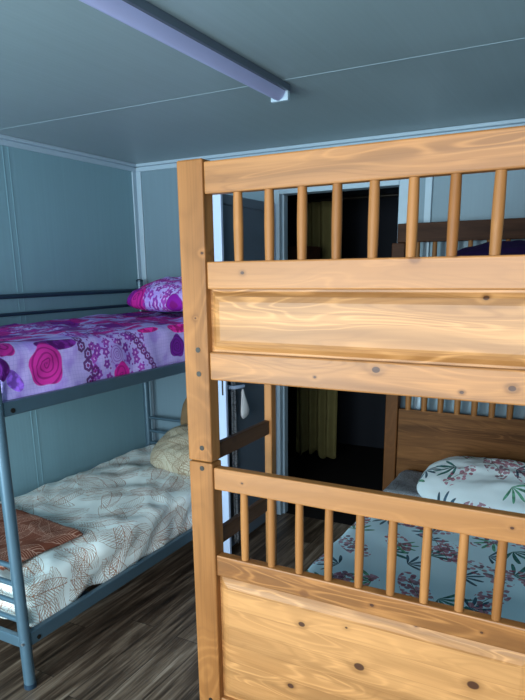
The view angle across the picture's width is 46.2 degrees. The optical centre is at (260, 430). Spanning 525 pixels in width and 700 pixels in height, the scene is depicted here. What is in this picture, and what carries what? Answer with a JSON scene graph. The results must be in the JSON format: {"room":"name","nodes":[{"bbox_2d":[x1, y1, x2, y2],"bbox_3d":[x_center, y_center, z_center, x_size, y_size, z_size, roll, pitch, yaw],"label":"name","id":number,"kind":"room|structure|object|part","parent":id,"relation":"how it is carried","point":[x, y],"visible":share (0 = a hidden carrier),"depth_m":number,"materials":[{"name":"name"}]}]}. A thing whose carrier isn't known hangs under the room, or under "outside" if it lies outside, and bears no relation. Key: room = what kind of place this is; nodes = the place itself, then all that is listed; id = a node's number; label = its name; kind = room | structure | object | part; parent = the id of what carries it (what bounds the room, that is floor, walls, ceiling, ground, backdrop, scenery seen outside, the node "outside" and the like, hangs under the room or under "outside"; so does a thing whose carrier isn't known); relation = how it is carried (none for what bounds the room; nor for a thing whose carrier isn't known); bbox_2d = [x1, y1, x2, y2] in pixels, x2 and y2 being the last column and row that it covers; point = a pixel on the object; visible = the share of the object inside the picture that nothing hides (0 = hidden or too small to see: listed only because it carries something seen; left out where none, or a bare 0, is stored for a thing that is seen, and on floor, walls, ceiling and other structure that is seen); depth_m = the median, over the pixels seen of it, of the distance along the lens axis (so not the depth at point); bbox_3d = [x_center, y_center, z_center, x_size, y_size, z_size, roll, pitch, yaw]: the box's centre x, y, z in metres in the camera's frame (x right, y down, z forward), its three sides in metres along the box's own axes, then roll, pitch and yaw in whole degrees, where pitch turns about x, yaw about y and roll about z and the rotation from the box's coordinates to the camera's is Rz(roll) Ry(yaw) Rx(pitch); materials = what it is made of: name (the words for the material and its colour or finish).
{"room":"dormitory","nodes":[
{"label":"dormitory","id":0,"kind":"room"},
{"bbox_2d":[0,145,145,500],"bbox_3d":[-1.947,-0.120,2.296,0.060,2.235,4.820,7,16,28],"label":"wall","id":1,"kind":"structure","parent":0,"point":[75,218],"depth_m":3.62,"materials":[{"name":"paint"}]},
{"bbox_2d":[2,145,38,486],"bbox_3d":[-1.298,-0.388,3.396,0.002,2.190,0.005,7,16,28],"label":"trim","id":2,"kind":"structure","parent":1,"relation":"attached to","point":[2,145],"depth_m":3.26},
{"bbox_2d":[7,146,43,484],"bbox_3d":[-1.280,-0.396,3.426,0.002,2.190,0.005,7,16,28],"label":"trim","id":3,"kind":"structure","parent":1,"relation":"attached to","point":[7,146],"depth_m":3.30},
{"bbox_2d":[0,134,136,171],"bbox_3d":[-1.918,-1.175,2.001,0.035,0.044,4.700,7,16,28],"label":"trim","id":4,"kind":"structure","parent":1,"relation":"attached to","point":[5,140],"depth_m":3.45,"materials":[{"name":"white plastic"}]},
{"bbox_2d":[131,171,155,440],"bbox_3d":[-0.791,-0.616,4.255,0.045,2.190,0.045,7,16,28],"label":"trim","id":5,"kind":"structure","parent":1,"relation":"attached to","point":[136,176],"depth_m":4.09,"materials":[{"name":"white plastic"}]},
{"bbox_2d":[0,441,383,699],"bbox_3d":[0.097,0.991,2.526,3.680,0.080,6.660,7,16,28],"label":"floor","id":6,"kind":"structure","parent":0,"point":[139,641],"depth_m":2.78,"materials":[{"name":"brown wood"}]},
{"bbox_2d":[0,279,192,690],"bbox_3d":[-0.847,-0.003,3.230,0.957,1.516,1.962,7,16,28],"label":"bunk bed","id":7,"kind":"object","parent":6,"relation":"on","point":[25,637],"visible":0.33,"depth_m":2.42,"materials":[{"name":"blue metal"}]},
{"bbox_3d":[-1.297,0.757,2.557,0.870,0.046,0.024,7,16,28],"label":"rail","id":8,"kind":"part","parent":7,"relation":"part of","materials":[{"name":"blue metal"}]},
{"bbox_3d":[-0.903,0.269,2.208,0.044,1.500,0.044,7,16,28],"label":"post","id":9,"kind":"part","parent":7,"relation":"part of","materials":[{"name":"blue metal"}]},
{"bbox_3d":[-0.452,-0.283,2.935,0.026,0.052,1.875,7,16,28],"label":"rail","id":10,"kind":"part","parent":7,"relation":"part of","materials":[{"name":"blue metal"}]},
{"bbox_2d":[0,444,191,626],"bbox_3d":[-0.842,0.429,3.339,0.909,0.238,1.901,7,16,28],"label":"mattress","id":11,"kind":"object","parent":7,"relation":"on","point":[126,508],"visible":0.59,"depth_m":3.04,"materials":[{"name":"beige fabric"}]},
{"bbox_2d":[0,503,82,569],"bbox_3d":[-1.159,0.455,2.764,0.655,0.041,0.480,7,16,28],"label":"blanket","id":12,"kind":"object","parent":11,"relation":"on","point":[37,534],"visible":0.75,"depth_m":2.70,"materials":[{"name":"brown fabric"}]},
{"bbox_2d":[150,424,191,475],"bbox_3d":[-0.384,0.106,3.712,0.580,0.248,0.384,7,16,27],"label":"pillow","id":13,"kind":"object","parent":11,"relation":"on","point":[171,452],"visible":0.33,"depth_m":3.65,"materials":[{"name":"beige fabric"}]},
{"bbox_2d":[180,398,187,424],"bbox_3d":[-0.291,-0.083,3.888,0.520,0.304,0.135,7,17,29],"label":"pillow","id":14,"kind":"object","parent":11,"relation":"on","point":[184,419],"visible":0.06,"depth_m":3.97,"materials":[{"name":"beige fabric"}]},
{"bbox_3d":[-0.441,0.587,3.159,0.026,0.056,1.875,7,16,28],"label":"rail","id":15,"kind":"part","parent":7,"relation":"part of","materials":[{"name":"blue metal"}]},
{"bbox_3d":[-0.791,-0.260,4.258,0.044,1.500,0.044,7,16,28],"label":"post","id":16,"kind":"part","parent":7,"relation":"part of","materials":[{"name":"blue metal"}]},
{"bbox_2d":[177,125,524,699],"bbox_3d":[0.714,0.024,2.407,1.061,1.835,1.928,7,16,28],"label":"bunk bed","id":17,"kind":"object","parent":6,"relation":"on","point":[451,326],"visible":0.94,"depth_m":1.59,"materials":[{"name":"brown wood"}]},
{"bbox_3d":[-0.169,-0.311,1.713,0.081,0.816,0.050,7,16,28],"label":"post","id":18,"kind":"part","parent":17,"relation":"part of","materials":[{"name":"brown wood"}]},
{"bbox_3d":[-0.157,0.578,1.940,0.081,1.016,0.052,7,16,28],"label":"post","id":19,"kind":"part","parent":17,"relation":"part of","materials":[{"name":"brown wood"}]},
{"bbox_3d":[0.275,0.940,1.791,0.899,0.080,0.032,7,16,28],"label":"rail","id":20,"kind":"part","parent":17,"relation":"part of","materials":[{"name":"brown wood"}]},
{"bbox_3d":[0.037,0.252,2.180,0.028,0.973,0.037,7,16,28],"label":"ladder post","id":21,"kind":"part","parent":17,"relation":"part of","materials":[{"name":"brown wood"}]},
{"bbox_3d":[0.256,-0.607,1.393,0.899,0.079,0.032,7,16,28],"label":"rail","id":22,"kind":"part","parent":17,"relation":"part of","materials":[{"name":"brown wood"}]},
{"bbox_3d":[0.259,-0.370,1.454,0.899,0.072,0.032,7,16,28],"label":"rail","id":23,"kind":"part","parent":17,"relation":"part of","materials":[{"name":"brown wood"}]},
{"bbox_3d":[0.260,-0.254,1.484,0.899,0.171,0.024,7,16,28],"label":"panel","id":24,"kind":"part","parent":17,"relation":"part of","materials":[{"name":"brown wood"}]},
{"bbox_3d":[0.262,-0.134,1.514,0.899,0.078,0.032,7,16,28],"label":"rail","id":25,"kind":"part","parent":17,"relation":"part of","materials":[{"name":"brown wood"}]},
{"bbox_3d":[0.266,0.185,1.597,0.899,0.067,0.032,7,16,28],"label":"rail","id":26,"kind":"part","parent":17,"relation":"part of","materials":[{"name":"brown wood"}]},
{"bbox_3d":[0.269,0.452,1.665,0.899,0.067,0.032,7,16,28],"label":"rail","id":27,"kind":"part","parent":17,"relation":"part of","materials":[{"name":"brown wood"}]},
{"bbox_3d":[0.272,0.693,1.727,0.899,0.432,0.024,7,16,28],"label":"panel","id":28,"kind":"part","parent":17,"relation":"part of","materials":[{"name":"brown wood"}]},
{"bbox_3d":[0.746,0.159,3.524,0.070,1.016,0.060,7,16,28],"label":"post","id":29,"kind":"part","parent":17,"relation":"part of","materials":[{"name":"brown wood"}]},
{"bbox_3d":[0.736,-0.660,3.313,0.070,0.670,0.060,7,16,28],"label":"post","id":30,"kind":"part","parent":17,"relation":"part of","materials":[{"name":"brown wood"}]},
{"bbox_2d":[306,492,524,622],"bbox_3d":[0.747,0.564,2.530,0.862,0.221,1.798,7,16,28],"label":"mattress","id":31,"kind":"object","parent":17,"relation":"on","point":[482,552],"visible":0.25,"depth_m":2.32,"materials":[{"name":"fabric"}]},
{"bbox_2d":[383,470,423,496],"bbox_3d":[0.821,0.309,3.235,0.280,0.094,0.410,7,16,28],"label":"pillow","id":32,"kind":"object","parent":31,"relation":"on","point":[405,483],"visible":0.5,"depth_m":3.19,"materials":[{"name":"grey fabric"}]},
{"bbox_2d":[417,456,524,513],"bbox_3d":[1.083,0.255,2.908,0.660,0.202,0.430,9,17,34],"label":"pillow","id":33,"kind":"object","parent":31,"relation":"on","point":[493,483],"visible":0.86,"depth_m":2.85,"materials":[{"name":"white fabric"}]},
{"bbox_3d":[1.168,0.202,3.299,0.890,0.577,0.022,7,16,28],"label":"panel","id":34,"kind":"part","parent":17,"relation":"part of","materials":[{"name":"brown wood"}]},
{"bbox_3d":[1.163,-0.978,2.990,1.007,0.095,0.030,7,16,28],"label":"rail","id":35,"kind":"part","parent":17,"relation":"part of","materials":[{"name":"brown wood"}]},
{"bbox_3d":[0.716,-0.450,2.282,0.890,0.117,1.788,7,16,28],"label":"mattress","id":36,"kind":"object","parent":17,"relation":"on","visible":0},
{"bbox_2d":[457,240,524,255],"bbox_3d":[1.124,-0.754,2.771,0.620,0.203,0.388,7,16,28],"label":"pillow","id":37,"kind":"object","parent":36,"relation":"on","point":[517,247],"visible":0.27,"depth_m":2.73,"materials":[{"name":"fabric"}]},
{"bbox_2d":[0,0,524,163],"bbox_3d":[-0.370,-1.035,1.169,3.680,0.060,4.820,7,16,28],"label":"ceiling","id":38,"kind":"structure","parent":0,"point":[59,59],"depth_m":2.19,"materials":[{"name":"white paint"}]},
{"bbox_2d":[79,0,289,102],"bbox_3d":[-0.212,-1.146,1.828,0.078,0.056,1.230,7,16,28],"label":"ceiling light","id":39,"kind":"object","parent":38,"relation":"attached to","point":[143,16],"visible":1,"depth_m":1.80,"materials":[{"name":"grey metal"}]},
{"bbox_2d":[0,38,524,129],"bbox_3d":[0.224,-1.276,2.199,3.525,0.002,0.008,7,16,28],"label":"trim","id":40,"kind":"structure","parent":38,"relation":"attached to","point":[521,38],"depth_m":2.23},
{"bbox_2d":[288,195,296,444],"bbox_3d":[-0.067,-0.850,4.908,0.060,2.300,1.740,7,16,28],"label":"wall","id":41,"kind":"structure","parent":0,"point":[292,208],"depth_m":5.59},
{"bbox_2d":[288,246,319,259],"bbox_3d":[0.095,-1.212,4.421,0.600,0.200,0.290,7,16,28],"label":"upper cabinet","id":42,"kind":"object","parent":41,"relation":"attached to","point":[313,252],"visible":0.04,"depth_m":4.21,"materials":[{"name":"brown wood"}]},
{"bbox_3d":[0.159,-1.165,4.239,0.290,0.180,0.020,7,16,28],"label":"door","id":43,"kind":"part","parent":42,"relation":"part of","materials":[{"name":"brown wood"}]},
{"bbox_2d":[288,193,398,203],"bbox_3d":[1.196,-1.610,4.151,2.700,0.021,0.022,7,16,28],"label":"curtain rod","id":44,"kind":"object","parent":41,"relation":"attached to","point":[391,194],"visible":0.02,"depth_m":4.43,"materials":[{"name":"black metal"}]},
{"bbox_2d":[296,201,341,458],"bbox_3d":[0.443,-0.734,4.803,0.371,1.985,0.059,7,16,28],"label":"curtain","id":45,"kind":"object","parent":44,"relation":"hanging from","point":[316,423],"visible":0.37,"depth_m":4.93,"materials":[{"name":"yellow fabric"}]},
{"bbox_2d":[141,168,524,441],"bbox_3d":[0.779,-0.459,3.478,3.560,2.235,0.060,7,16,28],"label":"wall","id":46,"kind":"structure","parent":0,"point":[159,187],"depth_m":3.91,"materials":[{"name":"paint"}]},
{"bbox_2d":[212,179,408,553],"bbox_3d":[0.283,-0.320,3.373,0.825,2.030,0.793,7,16,28],"label":"door","id":47,"kind":"structure","parent":46,"relation":"in","point":[251,456],"depth_m":3.47,"materials":[{"name":"white plastic"}]},
{"bbox_2d":[231,382,238,542],"bbox_3d":[-0.142,0.188,3.454,0.018,0.984,0.060,7,16,28],"label":"door frame","id":48,"kind":"structure","parent":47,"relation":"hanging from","point":[233,392],"depth_m":3.41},
{"bbox_3d":[-0.139,-0.240,3.340,0.053,0.033,0.129,7,16,28],"label":"handle","id":49,"kind":"part","parent":47,"relation":"part of","materials":[{"name":"white plastic"}]},
{"bbox_3d":[-0.069,-0.319,3.555,0.037,1.923,0.530,7,16,28],"label":"rail","id":50,"kind":"part","parent":47,"relation":"part of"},
{"bbox_3d":[-0.069,-0.324,3.554,0.020,1.833,0.540,7,16,28],"label":"panel","id":51,"kind":"part","parent":47,"relation":"part of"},
{"bbox_2d":[241,389,248,418],"bbox_3d":[-0.091,-0.147,3.398,0.036,0.168,0.078,7,16,28],"label":"cloth bag","id":52,"kind":"object","parent":47,"relation":"hanging from","point":[244,404],"visible":1,"depth_m":3.38,"materials":[{"name":"white fabric"}]},
{"bbox_3d":[0.451,-0.399,3.673,0.825,2.030,0.088,7,16,28],"label":"frame","id":53,"kind":"part","parent":47,"relation":"part of","materials":[{"name":"white plastic"}]},
{"bbox_2d":[135,118,524,171],"bbox_3d":[0.743,-1.508,3.165,3.560,0.044,0.035,7,16,28],"label":"trim","id":54,"kind":"structure","parent":46,"relation":"attached to","point":[166,164],"depth_m":3.31,"materials":[{"name":"white plastic"}]},
{"bbox_2d":[414,177,432,409],"bbox_3d":[0.879,-0.414,3.390,0.037,2.190,0.014,7,16,28],"label":"trim","id":55,"kind":"structure","parent":46,"relation":"attached to","point":[429,180],"depth_m":3.20,"materials":[{"name":"white plastic"}]},
{"bbox_2d":[307,187,398,448],"bbox_3d":[1.575,-0.902,5.032,2.820,2.300,0.060,7,16,28],"label":"wall","id":56,"kind":"structure","parent":0,"point":[360,415],"depth_m":5.28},
{"bbox_3d":[-0.854,-0.421,3.127,0.805,0.153,1.790,7,16,28],"label":"mattress","id":57,"kind":"object","parent":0,"visible":0},
{"bbox_2d":[0,311,184,400],"bbox_3d":[-0.850,-0.440,3.114,0.911,0.226,1.889,7,16,28],"label":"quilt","id":58,"kind":"object","parent":57,"relation":"on","point":[45,356],"visible":0.71,"depth_m":2.60,"materials":[{"name":"purple fabric"}]},
{"bbox_2d":[127,276,182,311],"bbox_3d":[-0.488,-0.807,3.625,0.620,0.200,0.412,9,17,32],"label":"pillow","id":59,"kind":"object","parent":58,"relation":"on","point":[164,294],"visible":0.59,"depth_m":3.49,"materials":[{"name":"purple fabric"}]}
]}

